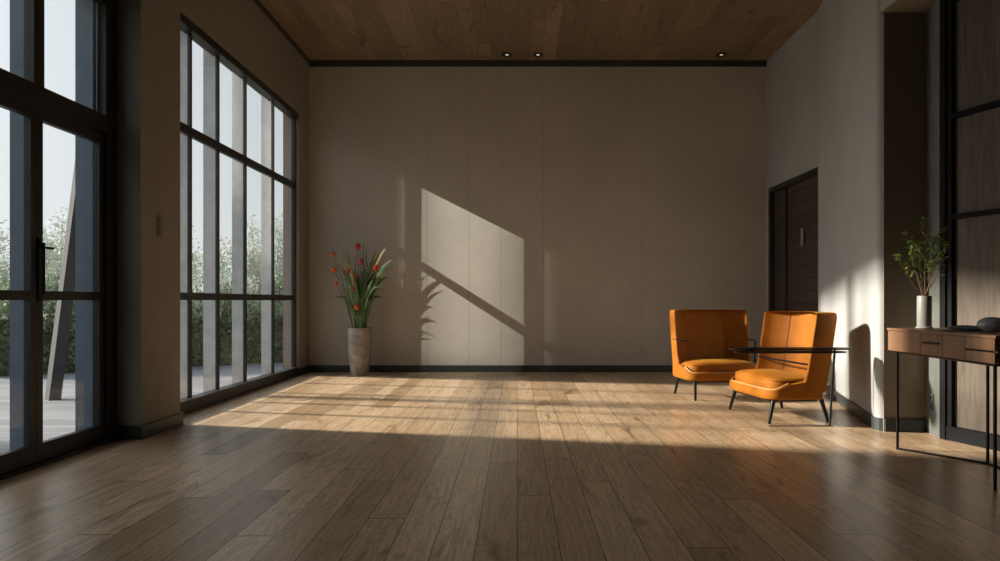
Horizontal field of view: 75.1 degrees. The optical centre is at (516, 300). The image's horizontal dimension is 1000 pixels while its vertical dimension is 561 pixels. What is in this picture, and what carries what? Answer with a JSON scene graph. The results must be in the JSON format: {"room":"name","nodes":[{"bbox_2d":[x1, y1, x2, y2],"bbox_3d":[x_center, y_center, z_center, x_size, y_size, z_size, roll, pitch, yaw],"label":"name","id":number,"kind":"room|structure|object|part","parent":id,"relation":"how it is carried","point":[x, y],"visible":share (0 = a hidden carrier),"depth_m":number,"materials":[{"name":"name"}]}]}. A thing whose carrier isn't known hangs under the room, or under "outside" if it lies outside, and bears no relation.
{"room":"living room","nodes":[
{"label":"living room","id":0,"kind":"room"},
{"bbox_2d":[96,0,308,425],"bbox_3d":[-3.080,-1.250,3.307,0.440,4.600,12.613,0,0,0],"label":"wall","id":1,"kind":"structure","parent":0,"point":[148,31],"depth_m":5.27,"materials":[{"name":"beige paint"}]},
{"bbox_2d":[0,0,116,480],"bbox_3d":[-3.121,-0.620,3.270,0.214,3.340,3.330,0,0,0],"label":"door","id":2,"kind":"structure","parent":1,"relation":"in","point":[30,105],"depth_m":4.54,"materials":[{"name":"black metal"}]},
{"bbox_3d":[-3.032,-0.205,4.188,0.036,0.410,0.108,0,0,0],"label":"handle","id":3,"kind":"part","parent":2,"relation":"part of","materials":[{"name":"black metal"}]},
{"bbox_2d":[116,413,182,439],"bbox_3d":[-2.939,1.000,5.230,0.194,0.100,0.616,0,0,0],"label":"baseboard","id":4,"kind":"structure","parent":1,"relation":"attached to","point":[153,428],"depth_m":5.01,"materials":[{"name":"black wood"}]},
{"bbox_2d":[157,214,162,237],"bbox_3d":[-2.853,-0.600,5.200,0.012,0.180,0.080,0,0,0],"label":"wall switch","id":5,"kind":"object","parent":1,"relation":"attached to","point":[159,217],"visible":1,"depth_m":5.19,"materials":[{"name":"brown plastic"}]},
{"bbox_2d":[180,11,298,414],"bbox_3d":[-3.189,-0.800,7.348,0.218,3.700,3.635,0,0,0],"label":"window","id":6,"kind":"structure","parent":1,"relation":"in","point":[213,53],"depth_m":7.01,"materials":[{"name":"black metal"}]},
{"bbox_2d":[253,0,309,63],"bbox_3d":[-3.061,-3.525,7.551,0.030,0.050,4.063,0,0,0],"label":"trim","id":7,"kind":"structure","parent":1,"relation":"attached to","point":[259,4],"depth_m":8.41,"materials":[{"name":"black wood"}]},
{"bbox_2d":[299,365,309,374],"bbox_3d":[-3.067,1.000,9.392,0.018,0.100,0.443,0,0,0],"label":"baseboard","id":8,"kind":"structure","parent":1,"relation":"attached to","point":[306,369],"depth_m":9.35,"materials":[{"name":"black wood"}]},
{"bbox_2d":[0,372,999,560],"bbox_3d":[1.450,1.110,3.381,9.500,0.120,12.763,0,0,0],"label":"floor","id":9,"kind":"structure","parent":0,"point":[311,466],"depth_m":3.87,"materials":[{"name":"brown wood"}]},
{"bbox_2d":[348,327,371,375],"bbox_3d":[-2.230,0.714,9.220,0.336,0.672,0.336,0,0,0],"label":"floor vase","id":10,"kind":"object","parent":9,"relation":"on","point":[359,339],"visible":0.95,"depth_m":9.09,"materials":[{"name":"ceramic"}]},
{"bbox_2d":[330,243,392,327],"bbox_3d":[-2.185,-0.195,9.219,0.907,1.325,0.319,0,0,0],"label":"flowering plant","id":11,"kind":"object","parent":10,"relation":"on","point":[360,298],"visible":0.98,"depth_m":9.17,"materials":[{"name":"green plant"}]},
{"bbox_3d":[-2.453,-0.088,9.190,0.293,1.097,0.049,0,0,0],"label":"stem","id":12,"kind":"part","parent":11,"relation":"part of","materials":[{"name":"green plant"}]},
{"bbox_3d":[-2.247,-0.766,9.181,0.081,0.096,0.081,0,0,0],"label":"flower","id":13,"kind":"part","parent":11,"relation":"part of","materials":[{"name":"red plant"}]},
{"bbox_3d":[-2.202,-0.029,9.152,0.012,0.979,0.104,0,0,-18],"label":"stem","id":14,"kind":"part","parent":11,"relation":"part of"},
{"bbox_3d":[-2.184,-0.551,9.104,0.081,0.099,0.080,0,0,0],"label":"flower","id":15,"kind":"part","parent":11,"relation":"part of","materials":[{"name":"red plant"}]},
{"bbox_2d":[669,309,756,400],"bbox_3d":[2.189,0.573,7.218,0.894,0.955,0.700,0,0,-9],"label":"armchair","id":16,"kind":"object","parent":9,"relation":"on","point":[701,339],"visible":0.9,"depth_m":7.37,"materials":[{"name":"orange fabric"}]},
{"bbox_3d":[1.807,0.947,7.352,0.039,0.205,0.085,0,0,-38],"label":"leg","id":17,"kind":"part","parent":16,"relation":"part of","materials":[{"name":"black metal"}]},
{"bbox_3d":[1.882,0.947,6.876,0.039,0.205,0.085,0,0,20],"label":"leg","id":18,"kind":"part","parent":16,"relation":"part of","materials":[{"name":"black metal"}]},
{"bbox_3d":[2.205,0.854,7.120,0.762,0.022,0.443,0,0,-9],"label":"frame","id":19,"kind":"part","parent":16,"relation":"part of","materials":[{"name":"orange leather"}]},
{"bbox_3d":[2.167,0.465,7.359,0.887,0.740,0.419,0,0,-9],"label":"backrest","id":20,"kind":"part","parent":16,"relation":"part of","materials":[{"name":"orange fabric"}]},
{"bbox_2d":[681,358,755,371],"bbox_3d":[2.202,0.717,7.135,0.790,0.163,0.442,0,0,-9],"label":"seat cushion","id":21,"kind":"object","parent":16,"relation":"on","point":[709,364],"depth_m":6.95,"materials":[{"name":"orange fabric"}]},
{"bbox_3d":[2.629,0.591,7.182,0.021,0.319,0.030,0,0,14],"label":"arm post","id":22,"kind":"part","parent":16,"relation":"part of","materials":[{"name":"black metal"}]},
{"bbox_2d":[728,311,836,423],"bbox_3d":[2.423,0.573,5.964,0.700,0.955,0.885,0,0,-8],"label":"armchair","id":23,"kind":"object","parent":9,"relation":"on","point":[777,377],"visible":0.91,"depth_m":5.84,"materials":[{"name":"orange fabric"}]},
{"bbox_3d":[2.087,0.947,6.277,0.085,0.205,0.039,0,0,21],"label":"leg","id":24,"kind":"part","parent":23,"relation":"part of","materials":[{"name":"black metal"}]},
{"bbox_2d":[735,369,805,388],"bbox_3d":[2.340,0.717,5.953,0.442,0.163,0.790,0,0,-8],"label":"seat cushion","id":25,"kind":"object","parent":23,"relation":"on","point":[763,378],"depth_m":5.73,"materials":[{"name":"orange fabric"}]},
{"bbox_3d":[2.186,0.947,5.571,0.085,0.205,0.039,0,0,-37],"label":"leg","id":26,"kind":"part","parent":23,"relation":"part of","materials":[{"name":"black metal"}]},
{"bbox_3d":[2.325,0.854,5.951,0.443,0.022,0.762,0,0,-8],"label":"frame","id":27,"kind":"part","parent":23,"relation":"part of","materials":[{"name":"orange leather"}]},
{"bbox_3d":[2.565,0.465,5.984,0.419,0.740,0.887,0,0,-8],"label":"backrest","id":28,"kind":"part","parent":23,"relation":"part of","materials":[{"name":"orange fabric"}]},
{"bbox_3d":[2.663,0.947,5.638,0.085,0.205,0.039,0,0,21],"label":"leg","id":29,"kind":"part","parent":23,"relation":"part of","materials":[{"name":"black metal"}]},
{"bbox_2d":[728,347,851,426],"bbox_3d":[2.250,0.717,5.360,1.010,0.666,0.190,0,0,0],"label":"side table","id":30,"kind":"object","parent":9,"relation":"on","point":[754,349],"visible":1,"depth_m":5.38,"materials":[{"name":"black metal"}]},
{"bbox_3d":[2.250,0.420,5.360,0.925,0.012,0.176,0,0,0],"label":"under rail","id":31,"kind":"part","parent":30,"relation":"part of","materials":[{"name":"black metal"}]},
{"bbox_3d":[2.638,0.721,5.438,0.057,0.647,0.020,0,0,23],"label":"post","id":32,"kind":"part","parent":30,"relation":"part of","materials":[{"name":"black metal"}]},
{"bbox_2d":[887,328,999,489],"bbox_3d":[2.837,0.620,4.090,0.437,0.860,1.050,0,0,0],"label":"console table","id":33,"kind":"object","parent":9,"relation":"on","point":[974,347],"visible":0.96,"depth_m":3.99,"materials":[{"name":"brown wood"}]},
{"bbox_3d":[2.690,0.700,4.595,0.013,0.700,0.013,0,0,0],"label":"leg","id":34,"kind":"part","parent":33,"relation":"part of","materials":[{"name":"black metal"}]},
{"bbox_3d":[2.635,0.278,4.418,0.014,0.136,0.371,0,0,0],"label":"door","id":35,"kind":"part","parent":33,"relation":"part of","materials":[{"name":"brown wood"}]},
{"bbox_2d":[916,296,932,328],"bbox_3d":[2.820,0.077,4.500,0.104,0.226,0.104,0,0,0],"label":"vase","id":36,"kind":"object","parent":33,"relation":"on","point":[924,303],"visible":0.99,"depth_m":4.46,"materials":[{"name":"white ceramic"}]},
{"bbox_2d":[891,214,949,295],"bbox_3d":[2.822,-0.251,4.534,0.506,0.704,0.210,0,0,-33],"label":"leafy branches","id":37,"kind":"object","parent":36,"relation":"in","point":[939,253],"visible":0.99,"depth_m":4.51,"materials":[{"name":"green plant"}]},
{"bbox_3d":[2.635,0.311,4.123,0.014,0.070,0.210,0,0,0],"label":"drawer","id":38,"kind":"part","parent":33,"relation":"part of","materials":[{"name":"brown wood"}]},
{"bbox_3d":[2.635,0.241,4.123,0.014,0.062,0.210,0,0,0],"label":"drawer","id":39,"kind":"part","parent":33,"relation":"part of","materials":[{"name":"brown wood"}]},
{"bbox_3d":[2.635,0.278,3.914,0.014,0.136,0.199,0,0,0],"label":"door","id":40,"kind":"part","parent":33,"relation":"part of","materials":[{"name":"brown wood"}]},
{"bbox_2d":[947,325,982,330],"bbox_3d":[2.900,0.172,4.170,0.189,0.036,0.319,0,0,0],"label":"lidded dish","id":41,"kind":"object","parent":33,"relation":"on","point":[957,327],"visible":0.73,"depth_m":4.12,"materials":[{"name":"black ceramic"}]},
{"bbox_3d":[2.624,0.281,3.695,0.008,0.007,0.210,0,0,0],"label":"handle","id":42,"kind":"part","parent":33,"relation":"part of","materials":[{"name":"black metal"}]},
{"bbox_3d":[2.635,0.316,3.694,0.014,0.060,0.234,0,0,0],"label":"drawer","id":43,"kind":"part","parent":33,"relation":"part of","materials":[{"name":"brown wood"}]},
{"bbox_3d":[2.635,0.242,3.694,0.014,0.065,0.234,0,0,0],"label":"drawer","id":44,"kind":"part","parent":33,"relation":"part of","materials":[{"name":"brown wood"}]},
{"bbox_3d":[3.020,0.700,4.170,0.013,0.700,0.013,0,0,0],"label":"leg","id":45,"kind":"part","parent":33,"relation":"part of","materials":[{"name":"black metal"}]},
{"bbox_2d":[976,317,999,331],"bbox_3d":[2.875,0.143,3.930,0.158,0.093,0.167,0,0,0],"label":"decorative piece","id":46,"kind":"object","parent":33,"relation":"on","point":[988,324],"visible":1,"depth_m":3.89,"materials":[{"name":"grey ceramic"}]},
{"bbox_3d":[2.655,0.700,3.610,0.013,0.700,0.013,0,0,0],"label":"leg","id":47,"kind":"part","parent":33,"relation":"part of","materials":[{"name":"black metal"}]},
{"bbox_2d":[309,67,765,364],"bbox_3d":[1.450,-1.250,9.688,9.500,4.600,0.150,0,0,0],"label":"wall","id":48,"kind":"structure","parent":0,"point":[526,215],"depth_m":9.61,"materials":[{"name":"beige paint"}]},
{"bbox_2d":[310,365,672,371],"bbox_3d":[0.303,1.000,9.604,6.758,0.100,0.018,0,0,0],"label":"baseboard","id":49,"kind":"structure","parent":48,"relation":"attached to","point":[313,368],"depth_m":9.60,"materials":[{"name":"black wood"}]},
{"bbox_2d":[308,60,766,66],"bbox_3d":[0.303,-3.507,9.598,6.758,0.085,0.030,0,0,0],"label":"trim","id":50,"kind":"structure","parent":48,"relation":"attached to","point":[313,63],"depth_m":9.58,"materials":[{"name":"black wood"}]},
{"bbox_2d":[259,0,821,59],"bbox_3d":[1.450,-3.625,3.381,9.500,0.150,12.763,0,0,0],"label":"ceiling","id":51,"kind":"structure","parent":0,"point":[322,29],"depth_m":8.44,"materials":[{"name":"brown wood"}]},
{"bbox_2d":[502,52,511,56],"bbox_3d":[-0.144,-3.542,9.360,0.156,0.016,0.156,0,0,0],"label":"recessed light","id":52,"kind":"object","parent":51,"relation":"in","point":[506,54],"visible":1,"depth_m":9.34,"materials":[{"name":"black metal"}]},
{"bbox_2d":[533,52,542,56],"bbox_3d":[0.302,-3.542,9.360,0.156,0.016,0.156,0,0,0],"label":"recessed light","id":53,"kind":"object","parent":51,"relation":"in","point":[537,54],"visible":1,"depth_m":9.34,"materials":[{"name":"black metal"}]},
{"bbox_2d":[716,52,726,56],"bbox_3d":[2.945,-3.542,9.360,0.156,0.016,0.156,0,0,0],"label":"recessed light","id":54,"kind":"object","parent":51,"relation":"in","point":[722,54],"visible":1,"depth_m":9.34,"materials":[{"name":"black metal"}]},
{"bbox_2d":[766,0,882,417],"bbox_3d":[4.567,-1.250,7.431,3.265,4.600,4.363,0,0,0],"label":"wall","id":55,"kind":"structure","parent":0,"point":[824,84],"depth_m":6.61,"materials":[{"name":"grey paint"}]},
{"bbox_2d":[768,167,817,311],"bbox_3d":[3.743,-0.295,8.723,0.138,2.690,1.547,0,0,0],"label":"door","id":56,"kind":"structure","parent":55,"relation":"in","point":[792,203],"depth_m":8.77,"materials":[{"name":"brown wood"}]},
{"bbox_3d":[3.731,-0.835,8.480,0.027,0.230,0.080,0,0,0],"label":"handle","id":57,"kind":"part","parent":56,"relation":"part of","materials":[{"name":"metal"}]},
{"bbox_2d":[824,385,882,430],"bbox_3d":[3.290,1.000,6.603,0.107,0.100,2.804,0,0,14],"label":"baseboard","id":58,"kind":"structure","parent":55,"relation":"attached to","point":[875,423],"depth_m":5.85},
{"bbox_2d":[880,0,894,11],"bbox_3d":[4.567,-2.942,1.125,3.265,1.215,8.249,0,0,0],"label":"wall","id":59,"kind":"structure","parent":0,"point":[883,3],"depth_m":5.19,"materials":[{"name":"grey paint"}]},
{"bbox_2d":[883,13,925,430],"bbox_3d":[3.127,-0.635,5.242,0.345,3.370,0.014,0,0,0],"label":"wall","id":60,"kind":"structure","parent":0,"point":[904,34],"depth_m":5.24,"materials":[{"name":"brown paint"}]},
{"bbox_2d":[885,419,926,431],"bbox_3d":[3.125,1.000,5.226,0.330,0.100,0.018,0,0,0],"label":"baseboard","id":61,"kind":"structure","parent":60,"relation":"attached to","point":[905,425],"depth_m":5.22,"materials":[{"name":"black wood"}]},
{"bbox_2d":[881,0,936,13],"bbox_3d":[4.569,-2.328,1.123,3.263,0.015,8.247,0,0,0],"label":"ceiling","id":62,"kind":"structure","parent":0,"point":[898,6],"depth_m":5.12,"materials":[{"name":"brown paint"}]},
{"bbox_2d":[926,0,938,437],"bbox_3d":[3.342,-0.635,5.109,0.151,3.370,0.319,0,0,12],"label":"wall strip","id":63,"kind":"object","parent":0,"point":[932,15],"visible":0.42,"depth_m":5.11,"materials":[{"name":"grey paint"}]},
{"bbox_2d":[930,394,933,410],"bbox_3d":[3.254,0.795,5.102,0.012,0.130,0.056,0,0,12],"label":"wall socket","id":64,"kind":"object","parent":63,"relation":"attached to","point":[931,395],"visible":1,"depth_m":5.08,"materials":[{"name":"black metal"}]},
{"label":"outside","id":65,"kind":"structure","parent":0,"visible":0},
{"bbox_3d":[-15.000,1.353,20.000,90.000,0.195,100.000,0,0,0],"label":"ground","id":66,"kind":"structure","parent":65,"visible":0},
{"bbox_2d":[0,362,282,452],"bbox_3d":[-9.651,1.200,4.300,12.698,0.100,16.600,0,0,0],"label":"deck","id":67,"kind":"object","parent":66,"relation":"on","point":[58,415],"depth_m":7.37,"materials":[{"name":"grey concrete"}]},
{"bbox_2d":[0,277,46,315],"bbox_3d":[-8.494,0.440,10.647,1.454,1.710,1.387,0,0,0],"label":"shrub","id":68,"kind":"object","parent":67,"relation":"on","point":[4,304],"visible":0.13,"depth_m":10.66,"materials":[{"name":"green plant"}]},
{"bbox_2d":[0,220,48,312],"bbox_3d":[-9.218,-0.232,11.415,1.583,2.784,1.481,0,0,30],"label":"shrub","id":69,"kind":"object","parent":67,"relation":"on","point":[3,273],"visible":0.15,"depth_m":11.48,"materials":[{"name":"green plant"}]},
{"bbox_2d":[9,207,74,318],"bbox_3d":[-8.941,-0.338,12.510,1.709,2.998,1.658,0,0,-10],"label":"shrub","id":70,"kind":"object","parent":67,"relation":"on","point":[54,256],"visible":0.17,"depth_m":12.40,"materials":[{"name":"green plant"}]},
{"bbox_2d":[43,266,74,320],"bbox_3d":[-7.657,0.261,11.177,1.418,1.800,1.413,0,0,24],"label":"shrub","id":71,"kind":"object","parent":67,"relation":"on","point":[50,303],"visible":0.09,"depth_m":10.96,"materials":[{"name":"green plant"}]},
{"bbox_2d":[44,164,74,400],"bbox_3d":[-5.195,-1.129,7.683,0.667,4.581,0.190,0,0,-23],"label":"leaning post","id":72,"kind":"object","parent":67,"relation":"on","point":[63,314],"visible":0.36,"depth_m":7.58,"materials":[{"name":"grey concrete"}]},
{"bbox_2d":[0,312,282,376],"bbox_3d":[-5.305,0.703,11.883,7.203,1.074,0.750,0,0,-33],"label":"hedge","id":73,"kind":"object","parent":67,"relation":"on","point":[253,321],"visible":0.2,"depth_m":11.44,"materials":[{"name":"green plant"}]},
{"bbox_2d":[192,278,227,317],"bbox_3d":[-6.157,0.383,12.007,1.531,1.638,1.362,0,0,0],"label":"shrub","id":74,"kind":"object","parent":67,"relation":"on","point":[196,309],"visible":0.1,"depth_m":11.92,"materials":[{"name":"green plant"}]},
{"bbox_2d":[192,225,202,292],"bbox_3d":[-7.027,-0.257,13.276,1.534,2.832,1.605,0,0,10],"label":"shrub","id":75,"kind":"object","parent":66,"relation":"on","point":[194,277],"visible":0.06,"depth_m":13.35,"materials":[{"name":"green plant"}]},
{"bbox_2d":[198,282,260,319],"bbox_3d":[-5.435,0.367,12.723,1.528,1.717,1.507,0,0,0],"label":"shrub","id":76,"kind":"object","parent":66,"relation":"on","point":[250,307],"visible":0.14,"depth_m":12.60,"materials":[{"name":"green plant"}]},
{"bbox_2d":[196,235,274,320],"bbox_3d":[-6.162,-0.212,14.060,1.842,2.749,1.816,0,0,0],"label":"shrub","id":77,"kind":"object","parent":66,"relation":"on","point":[223,258],"visible":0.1,"depth_m":13.83,"materials":[{"name":"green plant"}]},
{"bbox_2d":[247,213,282,301],"bbox_3d":[-5.495,-0.399,14.532,1.495,3.116,1.926,0,0,6],"label":"shrub","id":78,"kind":"object","parent":66,"relation":"on","point":[257,258],"visible":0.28,"depth_m":14.30,"materials":[{"name":"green plant"}]},
{"bbox_2d":[248,269,282,323],"bbox_3d":[-4.728,0.287,13.212,1.517,1.904,1.404,0,0,0],"label":"shrub","id":79,"kind":"object","parent":66,"relation":"on","point":[278,306],"visible":0.16,"depth_m":13.16,"materials":[{"name":"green plant"}]},
{"bbox_3d":[4.760,-0.635,1.088,2.880,3.370,7.819,0,0,0],"label":"wall","id":80,"kind":"structure","parent":0,"visible":0},
{"bbox_2d":[939,0,999,451],"bbox_3d":[4.126,-0.630,2.263,0.080,3.360,5.700,0,0,-18],"label":"door","id":81,"kind":"structure","parent":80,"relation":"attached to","point":[969,30],"depth_m":4.79,"materials":[{"name":"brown wood"}]}
]}

